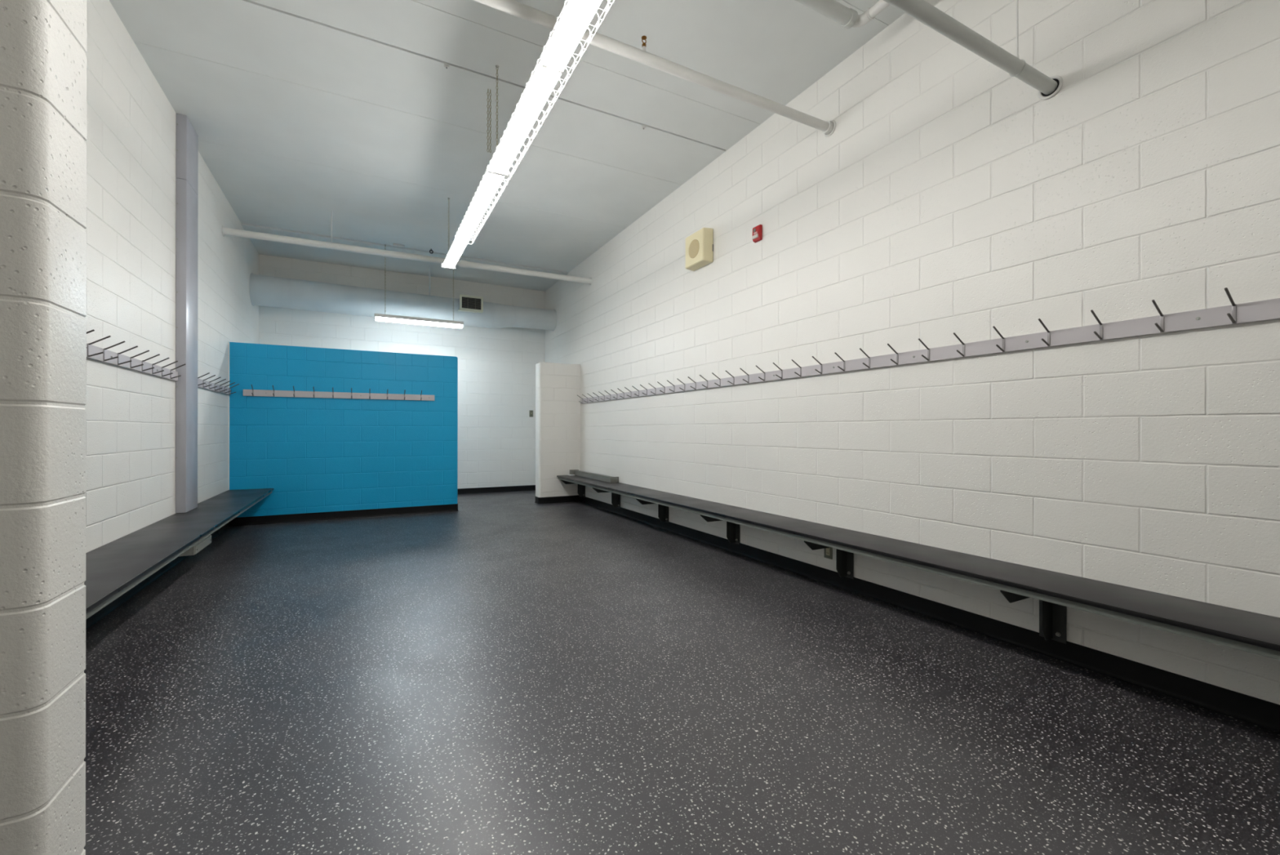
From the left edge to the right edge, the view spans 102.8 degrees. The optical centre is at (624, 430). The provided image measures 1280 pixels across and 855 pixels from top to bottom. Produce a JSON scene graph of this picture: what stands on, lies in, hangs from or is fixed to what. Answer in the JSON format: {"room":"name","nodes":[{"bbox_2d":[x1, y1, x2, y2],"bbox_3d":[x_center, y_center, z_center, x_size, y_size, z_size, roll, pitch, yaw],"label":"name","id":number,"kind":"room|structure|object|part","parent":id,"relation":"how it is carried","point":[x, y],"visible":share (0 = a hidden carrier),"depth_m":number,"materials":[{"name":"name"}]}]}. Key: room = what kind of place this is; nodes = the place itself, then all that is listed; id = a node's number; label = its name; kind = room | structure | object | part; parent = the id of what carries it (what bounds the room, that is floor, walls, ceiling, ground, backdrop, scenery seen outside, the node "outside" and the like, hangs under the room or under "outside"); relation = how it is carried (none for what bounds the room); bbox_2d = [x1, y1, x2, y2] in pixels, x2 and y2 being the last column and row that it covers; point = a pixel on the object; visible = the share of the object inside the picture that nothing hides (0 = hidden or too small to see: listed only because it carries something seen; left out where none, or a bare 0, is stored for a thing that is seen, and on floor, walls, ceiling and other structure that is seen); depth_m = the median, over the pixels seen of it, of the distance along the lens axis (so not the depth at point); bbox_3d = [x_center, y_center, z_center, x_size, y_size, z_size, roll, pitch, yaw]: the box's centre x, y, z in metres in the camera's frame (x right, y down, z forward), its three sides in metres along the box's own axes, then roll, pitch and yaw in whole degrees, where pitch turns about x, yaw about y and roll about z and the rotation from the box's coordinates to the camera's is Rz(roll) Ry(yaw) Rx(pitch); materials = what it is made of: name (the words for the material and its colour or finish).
{"room":"changing room","nodes":[
{"label":"changing room","id":0,"kind":"room"},
{"bbox_2d":[0,0,86,854],"bbox_3d":[-1.579,-0.774,0.907,0.848,3.815,0.192,0,0,-27],"label":"wall","id":1,"kind":"structure","parent":0,"point":[43,42],"depth_m":1.03,"materials":[{"name":"white brick"}]},
{"bbox_2d":[84,0,258,552],"bbox_3d":[-2.809,-0.917,2.165,0.200,4.100,12.413,0,0,-27],"label":"wall","id":2,"kind":"structure","parent":0,"point":[131,142],"depth_m":3.66,"materials":[{"name":"white brick"}]},
{"bbox_2d":[86,328,186,381],"bbox_3d":[-3.071,-0.481,3.027,0.118,0.132,2.945,0,0,-27],"label":"hook rail","id":3,"kind":"object","parent":2,"relation":"attached to","point":[93,352],"visible":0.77,"depth_m":3.39,"materials":[{"name":"metal"}]},
{"bbox_2d":[85,522,229,629],"bbox_3d":[-3.329,1.082,3.413,0.016,0.100,5.863,0,0,-27],"label":"baseboard","id":4,"kind":"structure","parent":2,"relation":"attached to","point":[95,617],"depth_m":3.54,"materials":[{"name":"black rubber"}]},
{"bbox_2d":[84,488,273,619],"bbox_3d":[-3.145,0.874,3.526,0.442,0.342,5.821,0,0,-27],"label":"bench","id":5,"kind":"object","parent":2,"relation":"attached to","point":[113,568],"visible":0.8,"depth_m":3.11,"materials":[{"name":"grey laminate"}]},
{"bbox_2d":[175,113,198,512],"bbox_3d":[-3.842,-0.991,4.486,0.071,3.382,0.344,0,0,-27],"label":"pipe cover","id":6,"kind":"object","parent":2,"relation":"attached to","point":[187,139],"visible":1,"depth_m":4.37,"materials":[{"name":"grey metal"}]},
{"bbox_3d":[-3.841,-2.409,4.489,0.071,0.546,0.340,0,0,-27],"label":"panel","id":7,"kind":"part","parent":6,"relation":"part of","materials":[{"name":"grey paint"}]},
{"bbox_2d":[179,534,211,555],"bbox_3d":[-3.576,0.937,4.164,0.241,0.080,0.490,0,0,-27],"label":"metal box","id":8,"kind":"object","parent":2,"relation":"attached to","point":[202,544],"visible":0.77,"depth_m":4.08,"materials":[{"name":"metal"}]},
{"bbox_2d":[197,372,239,395],"bbox_3d":[-4.258,-0.482,5.351,0.118,0.132,1.545,0,0,-27],"label":"hook rail","id":9,"kind":"object","parent":2,"relation":"attached to","point":[203,384],"visible":0.91,"depth_m":5.34,"materials":[{"name":"metal"}]},
{"bbox_2d":[229,342,457,517],"bbox_3d":[-3.554,0.047,6.697,2.600,2.173,0.192,0,0,-27],"label":"wall","id":10,"kind":"structure","parent":0,"point":[316,455],"depth_m":6.55,"materials":[{"name":"blue paint"}]},
{"bbox_2d":[228,342,229,489],"bbox_3d":[-4.663,-0.003,6.021,0.009,2.070,0.004,0,0,-27],"label":"trim","id":11,"kind":"structure","parent":10,"relation":"attached to","point":[228,342],"depth_m":6.02,"materials":[{"name":"white"}]},
{"bbox_2d":[243,384,434,400],"bbox_3d":[-3.558,-0.474,6.521,2.146,0.132,0.118,0,0,-27],"label":"hook rail","id":12,"kind":"object","parent":10,"relation":"attached to","point":[252,392],"visible":1,"depth_m":6.50,"materials":[{"name":"metal"}]},
{"bbox_2d":[228,503,458,526],"bbox_3d":[-3.548,1.083,6.701,2.616,0.100,0.224,0,0,-27],"label":"baseboard","id":13,"kind":"structure","parent":10,"relation":"attached to","point":[267,519],"depth_m":6.53,"materials":[{"name":"black rubber"}]},
{"bbox_2d":[258,253,545,488],"bbox_3d":[-3.582,-0.916,8.852,4.908,4.100,0.200,0,0,-27],"label":"wall","id":14,"kind":"structure","parent":0,"point":[496,366],"depth_m":9.14,"materials":[{"name":"white paint"}]},
{"bbox_2d":[457,484,535,494],"bbox_3d":[-3.535,1.084,8.755,4.508,0.100,0.016,0,0,-27],"label":"baseboard","id":15,"kind":"structure","parent":14,"relation":"attached to","point":[526,487],"depth_m":9.36,"materials":[{"name":"black rubber"}]},
{"bbox_2d":[528,409,533,417],"bbox_3d":[-1.767,-0.315,9.658,0.072,0.124,0.016,0,0,-27],"label":"light switch","id":16,"kind":"object","parent":14,"relation":"attached to","point":[531,415],"visible":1,"depth_m":9.66,"materials":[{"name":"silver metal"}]},
{"bbox_2d":[109,0,904,291],"bbox_3d":[-0.711,-2.763,3.237,4.508,0.203,12.413,0,0,-27],"label":"ceiling","id":17,"kind":"structure","parent":0,"point":[300,112],"depth_m":4.21,"materials":[{"name":"paint"}]},
{"bbox_2d":[393,243,404,247],"bbox_3d":[-3.258,-2.663,7.375,0.150,0.034,0.040,0,0,-27],"label":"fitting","id":18,"kind":"object","parent":17,"relation":"attached to","point":[394,244],"visible":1,"depth_m":7.36,"materials":[{"name":"grey metal"}]},
{"bbox_2d":[248,267,556,330],"bbox_3d":[-3.270,-2.212,8.245,4.510,0.899,0.640,0,0,-27],"label":"air duct","id":19,"kind":"object","parent":17,"relation":"hanging from","point":[264,290],"visible":0.95,"depth_m":7.93,"materials":[{"name":"metal"}]},
{"bbox_3d":[-2.492,-2.062,8.305,0.370,0.245,0.020,0,0,-27],"label":"frame","id":20,"kind":"part","parent":19,"relation":"part of","materials":[{"name":"white metal"}]},
{"bbox_2d":[222,210,591,284],"bbox_3d":[-2.528,-2.433,6.793,4.510,0.494,0.118,0,0,-27],"label":"pipe","id":21,"kind":"object","parent":17,"relation":"hanging from","point":[225,231],"visible":1,"depth_m":6.50,"materials":[{"name":"white metal"}]},
{"bbox_2d":[373,244,463,328],"bbox_3d":[-3.022,-2.115,7.552,1.220,1.097,0.184,0,0,-27],"label":"strip light","id":22,"kind":"object","parent":17,"relation":"hanging from","point":[379,317],"visible":0.86,"depth_m":7.49,"materials":[{"name":"white plastic"}]},
{"bbox_3d":[-3.440,-2.168,7.338,0.013,0.992,0.013,0,0,18],"label":"chain","id":23,"kind":"part","parent":22,"relation":"part of","materials":[{"name":"grey metal"}]},
{"bbox_3d":[-2.603,-2.167,7.765,0.013,0.992,0.013,0,0,18],"label":"chain","id":24,"kind":"part","parent":22,"relation":"part of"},
{"bbox_2d":[441,65,508,268],"bbox_3d":[-1.488,-2.257,4.837,0.172,0.845,2.440,0,0,-27],"label":"strip light","id":25,"kind":"object","parent":17,"relation":"hanging from","point":[488,186],"visible":0.93,"depth_m":4.38,"materials":[{"name":"white plastic"}]},
{"bbox_3d":[-2.034,-2.331,5.905,0.013,0.699,0.013,0,0,18],"label":"chain","id":26,"kind":"part","parent":25,"relation":"part of","materials":[{"name":"grey metal"}]},
{"bbox_3d":[-1.067,-2.415,3.985,0.013,0.498,0.013,0,0,18],"label":"chain","id":27,"kind":"part","parent":25,"relation":"part of","materials":[{"name":"grey metal"}]},
{"bbox_3d":[-1.051,-2.415,3.994,0.013,0.498,0.013,0,0,18],"label":"chain","id":28,"kind":"part","parent":25,"relation":"part of","materials":[{"name":"grey metal"}]},
{"bbox_3d":[-0.940,-2.330,3.764,0.013,0.699,0.013,0,0,18],"label":"chain","id":29,"kind":"part","parent":25,"relation":"part of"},
{"bbox_2d":[486,0,614,180],"bbox_3d":[-0.374,-2.257,2.655,0.172,0.845,2.440,0,0,-27],"label":"strip light","id":30,"kind":"object","parent":17,"relation":"hanging from","point":[575,16],"visible":1,"depth_m":2.73,"materials":[{"name":"white plastic"}]},
{"bbox_2d":[542,61,547,68],"bbox_3d":[-0.413,-1.892,2.635,0.024,0.038,0.022,0,0,-27],"label":"ceiling light","id":31,"kind":"object","parent":30,"relation":"attached to","point":[544,64],"depth_m":2.63,"materials":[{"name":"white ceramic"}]},
{"bbox_2d":[795,0,889,28],"bbox_3d":[0.044,-2.559,1.356,4.142,0.240,1.975,0,0,-27],"label":"pipe","id":32,"kind":"object","parent":17,"relation":"hanging from","point":[848,18],"visible":0.88,"depth_m":3.01,"materials":[{"name":"white metal"}]},
{"bbox_2d":[535,361,580,497],"bbox_3d":[-1.061,0.042,8.122,0.680,2.190,0.192,0,0,-27],"label":"wall","id":33,"kind":"structure","parent":0,"point":[557,385],"depth_m":8.03,"materials":[{"name":"white paint"}]},
{"bbox_2d":[534,494,579,503],"bbox_3d":[-1.070,1.087,8.118,0.696,0.100,0.224,0,0,-27],"label":"baseboard","id":34,"kind":"structure","parent":33,"relation":"attached to","point":[565,498],"depth_m":8.01,"materials":[{"name":"black rubber"}]},
{"bbox_2d":[84,489,1279,854],"bbox_3d":[-0.716,1.210,3.235,4.908,0.150,12.813,0,0,-27],"label":"floor","id":35,"kind":"structure","parent":0,"point":[505,673],"depth_m":2.03,"materials":[{"name":"rubber"}]},
{"bbox_2d":[545,0,1279,704],"bbox_3d":[1.383,-0.912,4.307,0.200,4.100,12.413,0,0,-27],"label":"wall","id":36,"kind":"structure","parent":0,"point":[944,197],"depth_m":2.81,"materials":[{"name":"white brick"}]},
{"bbox_2d":[473,0,835,136],"bbox_3d":[-0.479,-2.285,2.781,4.510,0.184,0.112,0,0,-27],"label":"pipe","id":37,"kind":"object","parent":36,"relation":"attached to","point":[515,8],"visible":1,"depth_m":3.13,"materials":[{"name":"white metal"}]},
{"bbox_2d":[685,227,713,271],"bbox_3d":[0.751,-1.837,5.193,0.118,0.334,0.338,0,0,-27],"label":"wall speaker","id":38,"kind":"object","parent":36,"relation":"attached to","point":[699,245],"visible":1,"depth_m":5.10,"materials":[{"name":"beige plastic"}]},
{"bbox_2d":[688,239,699,257],"bbox_3d":[0.699,-1.834,5.168,0.003,0.184,0.184,0,0,-27],"label":"grille","id":39,"kind":"object","parent":38,"relation":"attached to","point":[694,244],"depth_m":5.16,"materials":[{"name":"beige plastic"}]},
{"bbox_2d":[751,224,762,242],"bbox_3d":[1.157,-1.724,4.479,0.046,0.131,0.092,0,0,-27],"label":"fire alarm","id":40,"kind":"object","parent":36,"relation":"attached to","point":[757,230],"visible":1,"depth_m":4.45,"materials":[{"name":"red plastic"}]},
{"bbox_2d":[824,546,832,559],"bbox_3d":[1.516,0.895,3.812,0.009,0.120,0.074,0,0,-27],"label":"outlet","id":41,"kind":"object","parent":36,"relation":"attached to","point":[828,551],"visible":0.56,"depth_m":3.80,"materials":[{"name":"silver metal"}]},
{"bbox_2d":[826,547,829,555],"bbox_3d":[1.514,0.895,3.811,0.004,0.072,0.034,0,0,-27],"label":"receptacle","id":42,"kind":"object","parent":41,"relation":"attached to","point":[827,548],"depth_m":3.81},
{"bbox_2d":[556,475,1279,659],"bbox_3d":[1.069,0.879,4.261,0.394,0.342,8.616,0,0,-27],"label":"bench","id":43,"kind":"object","parent":36,"relation":"attached to","point":[1259,633],"visible":0.96,"depth_m":2.53,"materials":[{"name":"grey laminate"}]},
{"bbox_2d":[567,469,618,482],"bbox_3d":[-0.495,0.665,7.492,0.182,0.085,1.410,0,0,-29],"label":"channel","id":44,"kind":"object","parent":43,"relation":"on","point":[572,472],"visible":1,"depth_m":7.37,"materials":[{"name":"metal"}]},
{"bbox_3d":[-0.800,0.659,8.081,0.130,0.073,0.080,0,0,-27],"label":"plate","id":45,"kind":"part","parent":44,"relation":"part of","materials":[{"name":"grey metal"}]},
{"bbox_3d":[-0.141,0.668,6.902,0.126,0.079,0.020,0,0,-27],"label":"plate","id":46,"kind":"part","parent":44,"relation":"part of","materials":[{"name":"grey metal"}]},
{"bbox_2d":[577,287,1279,403],"bbox_3d":[1.074,-0.488,4.560,0.118,0.132,7.985,0,0,-27],"label":"hook rail","id":47,"kind":"object","parent":36,"relation":"attached to","point":[1266,309],"visible":1,"depth_m":2.66,"materials":[{"name":"metal"}]},
{"bbox_2d":[579,496,1279,732],"bbox_3d":[1.692,1.088,3.459,0.016,0.100,10.620,0,0,-27],"label":"baseboard","id":48,"kind":"structure","parent":36,"relation":"attached to","point":[1257,711],"depth_m":2.66,"materials":[{"name":"black rubber"}]},
{"bbox_2d":[883,0,1062,99],"bbox_3d":[0.146,-2.179,1.559,4.509,1.000,0.106,0,0,-27],"label":"pipe","id":49,"kind":"object","parent":36,"relation":"attached to","point":[922,11],"visible":1,"depth_m":2.28,"materials":[{"name":"white metal"}]},
{"bbox_3d":[1.875,-2.218,2.442,0.015,0.916,0.015,0,0,-5],"label":"hanger rod","id":50,"kind":"part","parent":49,"relation":"part of","materials":[{"name":"white metal"}]}
]}

